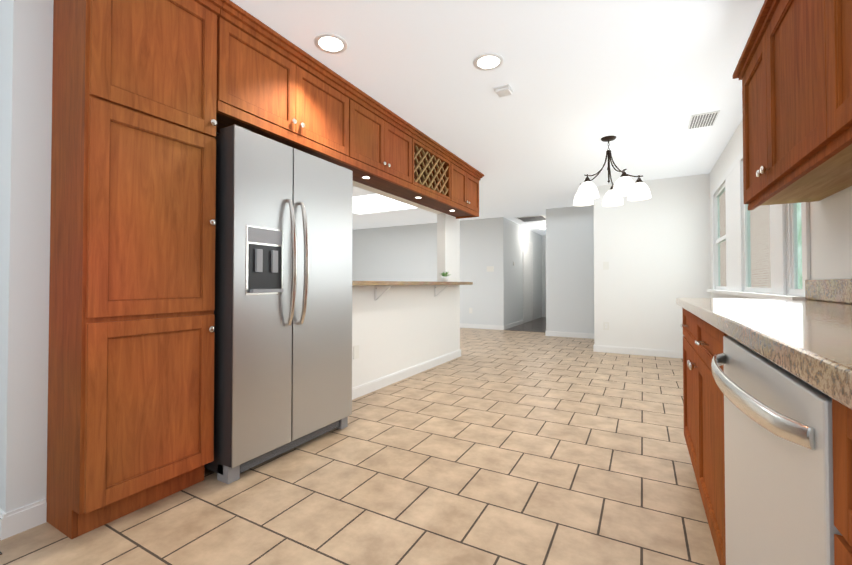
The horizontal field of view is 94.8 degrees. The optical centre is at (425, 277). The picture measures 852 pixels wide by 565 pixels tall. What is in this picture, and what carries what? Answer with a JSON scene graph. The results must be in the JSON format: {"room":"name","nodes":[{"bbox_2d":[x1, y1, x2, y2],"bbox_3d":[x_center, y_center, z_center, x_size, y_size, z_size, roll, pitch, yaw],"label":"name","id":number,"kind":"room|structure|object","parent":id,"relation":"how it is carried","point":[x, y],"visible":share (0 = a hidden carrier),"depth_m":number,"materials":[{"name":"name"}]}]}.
{"room":"kitchen","nodes":[
{"label":"kitchen","id":0,"kind":"room"},
{"bbox_2d":[0,0,53,512],"bbox_3d":[-3.825,-0.174,3.139,5.320,2.440,0.665,0,-1,29],"label":"wall","id":1,"kind":"structure","parent":0,"point":[26,49],"depth_m":1.60,"materials":[{"name":"white paint"}]},
{"bbox_2d":[0,509,10,539],"bbox_3d":[-3.983,0.993,2.821,5.334,0.095,0.014,0,-1,29],"label":"baseboard","id":2,"kind":"structure","parent":1,"relation":"attached to","point":[5,518],"depth_m":1.54,"materials":[{"name":"white wood"}]},
{"bbox_2d":[216,8,303,147],"bbox_3d":[-1.060,-1.112,2.307,0.332,0.490,0.556,0,-1,29],"label":"upper cabinet","id":3,"kind":"object","parent":1,"relation":"attached to","point":[272,84],"depth_m":2.20,"materials":[{"name":"brown wood"}]},
{"bbox_2d":[0,328,719,564],"bbox_3d":[-0.452,1.120,6.120,8.520,0.060,13.900,0,-1,29],"label":"floor","id":4,"kind":"structure","parent":0,"point":[497,447],"depth_m":1.93,"materials":[{"name":"beige tile"}]},
{"bbox_2d":[46,0,224,538],"bbox_3d":[-1.315,-0.193,1.782,0.382,2.436,0.580,0,-1,29],"label":"pantry cabinet","id":5,"kind":"object","parent":4,"relation":"on","point":[130,426],"visible":1,"depth_m":1.65,"materials":[{"name":"brown wood"}]},
{"bbox_2d":[204,125,352,483],"bbox_3d":[-1.051,0.136,2.511,0.879,1.800,0.910,0,-1,29],"label":"refrigerator","id":6,"kind":"object","parent":4,"relation":"on","point":[283,314],"visible":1,"depth_m":2.17,"materials":[{"name":"grey metal"}]},
{"bbox_2d":[680,308,691,461],"bbox_3d":[1.583,0.590,1.845,0.567,0.872,0.744,0,-1,29],"label":"base cabinet","id":7,"kind":"object","parent":4,"relation":"on","point":[687,316],"depth_m":2.14,"materials":[{"name":"brown wood"}]},
{"bbox_2d":[692,314,727,564],"bbox_3d":[1.286,0.582,1.307,0.567,0.872,0.741,0,-1,29],"label":"base cabinet","id":8,"kind":"object","parent":4,"relation":"on","point":[703,402],"depth_m":1.45,"materials":[{"name":"brown wood"}]},
{"bbox_2d":[676,279,851,409],"bbox_3d":[0.772,0.058,0.418,0.597,0.145,4.080,0,-1,29],"label":"countertop","id":9,"kind":"structure","parent":8,"relation":"on","point":[809,340],"depth_m":0.79,"materials":[{"name":"stone"}]},
{"bbox_2d":[711,335,840,564],"bbox_3d":[0.899,0.575,0.683,0.625,0.868,0.714,0,-1,29],"label":"dishwasher","id":10,"kind":"object","parent":4,"relation":"on","point":[778,449],"visible":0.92,"depth_m":0.67,"materials":[{"name":"grey metal"}]},
{"bbox_2d":[832,398,851,564],"bbox_3d":[0.646,0.565,0.152,0.567,0.872,0.449,0,-1,29],"label":"base cabinet","id":11,"kind":"object","parent":4,"relation":"on","point":[841,414],"depth_m":0.46,"materials":[{"name":"brown wood"}]},
{"bbox_2d":[352,181,459,387],"bbox_3d":[-0.254,-0.158,4.224,0.120,2.440,2.760,0,-1,29],"label":"wall","id":12,"kind":"structure","parent":0,"point":[396,328],"depth_m":4.22,"materials":[{"name":"white paint"}]},
{"bbox_2d":[295,60,355,167],"bbox_3d":[-0.826,-1.106,2.730,0.332,0.490,0.618,0,-1,29],"label":"upper cabinet","id":13,"kind":"object","parent":12,"relation":"attached to","point":[329,108],"depth_m":2.69,"materials":[{"name":"brown wood"}]},
{"bbox_2d":[353,345,358,358],"bbox_3d":[-0.611,0.653,3.435,0.006,0.115,0.075,0,-1,29],"label":"outlet","id":14,"kind":"object","parent":12,"relation":"attached to","point":[355,352],"visible":1,"depth_m":3.43,"materials":[{"name":"white plastic"}]},
{"bbox_2d":[348,96,391,183],"bbox_3d":[-0.598,-1.099,3.142,0.332,0.490,0.555,0,-1,29],"label":"upper cabinet","id":15,"kind":"object","parent":12,"relation":"attached to","point":[373,129],"depth_m":3.14,"materials":[{"name":"brown wood"}]},
{"bbox_2d":[364,120,415,191],"bbox_3d":[-0.385,-1.094,3.528,0.332,0.490,0.537,0,-1,29],"label":"upper cabinet","id":16,"kind":"object","parent":12,"relation":"attached to","point":[403,141],"depth_m":3.54,"materials":[{"name":"brown wood"}]},
{"bbox_2d":[352,349,460,399],"bbox_3d":[-0.192,1.014,4.181,0.014,0.095,2.772,0,-1,29],"label":"baseboard","id":17,"kind":"structure","parent":12,"relation":"attached to","point":[366,388],"depth_m":4.04,"materials":[{"name":"white wood"}]},
{"bbox_2d":[352,281,472,300],"bbox_3d":[-0.226,0.130,4.198,0.450,0.182,2.730,0,-1,29],"label":"bar shelf","id":18,"kind":"object","parent":12,"relation":"on","point":[373,283],"visible":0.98,"depth_m":3.69,"materials":[{"name":"laminate"}]},
{"bbox_2d":[439,272,448,281],"bbox_3d":[0.246,-0.018,4.803,0.158,0.130,0.135,0,-1,29],"label":"plant pot","id":19,"kind":"object","parent":18,"relation":"on","point":[444,278],"visible":0.98,"depth_m":4.76,"materials":[{"name":"white ceramic"}]},
{"bbox_2d":[420,156,479,218],"bbox_3d":[0.336,-1.074,4.830,0.332,0.490,0.910,0,-1,29],"label":"upper cabinet","id":20,"kind":"object","parent":12,"relation":"attached to","point":[450,188],"depth_m":4.47,"materials":[{"name":"brown wood"}]},
{"bbox_2d":[352,217,504,325],"bbox_3d":[-0.487,-0.076,9.711,5.000,2.440,0.120,0,-1,29],"label":"wall","id":21,"kind":"structure","parent":0,"point":[402,253],"depth_m":9.23,"materials":[{"name":"white paint"}]},
{"bbox_2d":[460,323,504,329],"bbox_3d":[-0.425,1.094,9.583,4.814,0.095,0.014,0,-1,29],"label":"baseboard","id":22,"kind":"structure","parent":21,"relation":"attached to","point":[478,326],"depth_m":8.65,"materials":[{"name":"white"}]},
{"bbox_2d":[487,266,493,271],"bbox_3d":[1.406,-0.193,8.589,0.160,0.115,0.014,0,-1,29],"label":"light switch","id":23,"kind":"object","parent":21,"relation":"attached to","point":[490,268],"visible":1,"depth_m":8.59,"materials":[{"name":"white plastic"}]},
{"bbox_2d":[230,0,764,234],"bbox_3d":[-0.452,-1.380,6.157,8.520,0.060,13.900,0,-1,29],"label":"ceiling","id":24,"kind":"structure","parent":0,"point":[642,81],"depth_m":2.76,"materials":[{"name":"white paint"}]},
{"bbox_2d":[314,33,347,53],"bbox_3d":[-0.570,-1.402,2.348,0.196,0.008,0.196,0,-1,29],"label":"recessed light","id":25,"kind":"object","parent":24,"relation":"in","point":[330,43],"visible":1,"depth_m":2.34,"materials":[{"name":"white"}]},
{"bbox_2d":[352,194,416,213],"bbox_3d":[-1.089,-1.332,7.194,1.400,0.004,1.300,0,-1,29],"label":"skylight","id":26,"kind":"object","parent":24,"relation":"attached to","point":[373,203],"visible":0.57,"depth_m":7.11,"materials":[{"name":"white"}]},
{"bbox_2d":[473,53,503,70],"bbox_3d":[0.405,-1.399,2.540,0.196,0.008,0.196,0,-1,29],"label":"recessed light","id":27,"kind":"object","parent":24,"relation":"in","point":[487,61],"visible":1,"depth_m":2.53,"materials":[{"name":"white"}]},
{"bbox_2d":[494,84,513,97],"bbox_3d":[0.576,-1.381,2.902,0.120,0.034,0.120,0,-1,29],"label":"smoke detector","id":28,"kind":"object","parent":24,"relation":"attached to","point":[503,90],"visible":1,"depth_m":2.87,"materials":[{"name":"white plastic"}]},
{"bbox_2d":[514,215,545,221],"bbox_3d":[2.360,-1.305,8.658,0.620,0.014,0.700,0,-1,29],"label":"attic hatch","id":29,"kind":"object","parent":24,"relation":"attached to","point":[533,218],"visible":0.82,"depth_m":8.58,"materials":[{"name":"white metal"}]},
{"bbox_2d":[538,225,545,228],"bbox_3d":[2.932,-1.251,9.712,0.300,0.090,0.300,0,-1,29],"label":"light","id":30,"kind":"object","parent":24,"relation":"attached to","point":[542,226],"visible":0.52,"depth_m":9.63,"materials":[{"name":"white"}]},
{"bbox_2d":[573,136,650,206],"bbox_3d":[1.823,-1.075,3.889,0.716,0.616,0.702,0,-1,29],"label":"chandelier","id":31,"kind":"object","parent":24,"relation":"hanging from","point":[587,193],"visible":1,"depth_m":3.76,"materials":[{"name":"white glass"}]},
{"bbox_2d":[687,110,719,129],"bbox_3d":[2.439,-1.385,3.449,0.200,0.009,0.340,0,-1,29],"label":"ceiling vent","id":32,"kind":"object","parent":24,"relation":"in","point":[707,119],"visible":1,"depth_m":3.44,"materials":[{"name":"white metal"}]},
{"bbox_2d":[505,218,541,324],"bbox_3d":[2.573,-0.069,10.202,0.120,2.440,3.700,0,-1,29],"label":"wall","id":33,"kind":"structure","parent":0,"point":[516,234],"depth_m":9.45,"materials":[{"name":"white paint"}]},
{"bbox_2d":[505,320,522,328],"bbox_3d":[2.060,1.087,9.117,0.014,0.095,1.524,0,-1,29],"label":"baseboard","id":34,"kind":"structure","parent":33,"relation":"attached to","point":[507,326],"depth_m":9.03,"materials":[{"name":"white"}]},
{"bbox_2d":[523,239,532,322],"bbox_3d":[2.663,0.091,10.218,0.018,2.120,0.960,0,-1,29],"label":"door","id":35,"kind":"structure","parent":33,"relation":"attached to","point":[527,281],"depth_m":10.19,"materials":[{"name":"white paint"}]},
{"bbox_2d":[505,317,545,331],"bbox_3d":[3.005,1.143,9.807,1.000,0.004,3.700,0,-1,29],"label":"floor","id":36,"kind":"structure","parent":0,"point":[537,325],"depth_m":9.09,"materials":[{"name":"grey"}]},
{"bbox_2d":[542,235,545,316],"bbox_3d":[3.925,-0.050,11.499,0.990,2.440,0.120,0,-1,29],"label":"wall","id":37,"kind":"structure","parent":0,"point":[543,236],"depth_m":11.66,"materials":[{"name":"white paint"}]},
{"bbox_2d":[545,246,545,312],"bbox_3d":[3.896,0.109,11.434,0.800,2.120,0.018,0,-1,29],"label":"door frame","id":38,"kind":"structure","parent":37,"relation":"attached to","point":[545,279],"depth_m":11.62,"materials":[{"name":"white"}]},
{"bbox_2d":[546,205,593,332],"bbox_3d":[3.437,-0.117,6.970,2.520,2.440,0.120,0,-1,29],"label":"wall","id":39,"kind":"structure","parent":0,"point":[569,269],"depth_m":7.31,"materials":[{"name":"white paint"}]},
{"bbox_2d":[545,331,593,338],"bbox_3d":[3.389,1.054,6.902,2.514,0.095,0.014,0,-1,29],"label":"baseboard","id":40,"kind":"structure","parent":39,"relation":"attached to","point":[547,333],"depth_m":7.29,"materials":[{"name":"white"}]},
{"bbox_2d":[594,173,710,350],"bbox_3d":[3.120,-0.139,5.489,1.400,2.440,0.120,0,-1,29],"label":"wall","id":41,"kind":"structure","parent":0,"point":[654,250],"depth_m":5.42,"materials":[{"name":"white paint"}]},
{"bbox_2d":[603,262,608,269],"bbox_3d":[2.615,-0.176,5.692,0.075,0.115,0.014,0,-1,29],"label":"light switch","id":42,"kind":"object","parent":41,"relation":"attached to","point":[605,265],"visible":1,"depth_m":5.69,"materials":[{"name":"white plastic"}]},
{"bbox_2d":[593,344,682,358],"bbox_3d":[3.073,1.032,5.421,1.394,0.095,0.014,0,-1,29],"label":"baseboard","id":43,"kind":"structure","parent":41,"relation":"attached to","point":[596,348],"depth_m":5.47,"materials":[{"name":"white wood"}]},
{"bbox_2d":[709,119,851,297],"bbox_3d":[2.183,-0.188,2.225,0.120,2.440,9.400,0,-1,29],"label":"wall","id":44,"kind":"structure","parent":0,"point":[831,237],"depth_m":1.90,"materials":[{"name":"white paint"}]},
{"bbox_2d":[707,150,810,299],"bbox_3d":[2.782,-0.434,3.468,0.119,1.330,3.190,0,-1,29],"label":"window frames","id":45,"kind":"structure","parent":44,"relation":"in","point":[783,241],"depth_m":3.38,"materials":[{"name":"white wood"}]},
{"bbox_2d":[737,36,845,207],"bbox_3d":[1.699,-0.740,1.796,0.297,0.712,0.532,0,-1,29],"label":"upper cabinet","id":46,"kind":"object","parent":44,"relation":"attached to","point":[748,74],"depth_m":1.95,"materials":[{"name":"brown wood"}]},
{"bbox_2d":[757,0,851,195],"bbox_3d":[1.452,-0.747,1.350,0.297,0.712,0.745,0,-1,29],"label":"upper cabinet","id":47,"kind":"object","parent":44,"relation":"attached to","point":[793,71],"depth_m":1.52,"materials":[{"name":"brown wood"}]},
{"bbox_2d":[809,0,851,155],"bbox_3d":[1.009,-0.759,0.548,0.297,0.712,1.343,0,-1,29],"label":"upper cabinet","id":48,"kind":"object","parent":44,"relation":"attached to","point":[830,21],"depth_m":1.13,"materials":[{"name":"brown wood"}]},
{"label":"outside","id":49,"kind":"structure","parent":0,"visible":0},
{"bbox_2d":[719,192,801,288],"bbox_3d":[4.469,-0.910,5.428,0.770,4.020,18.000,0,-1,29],"label":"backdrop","id":50,"kind":"structure","parent":49,"point":[757,267],"depth_m":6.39,"materials":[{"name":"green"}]}
]}

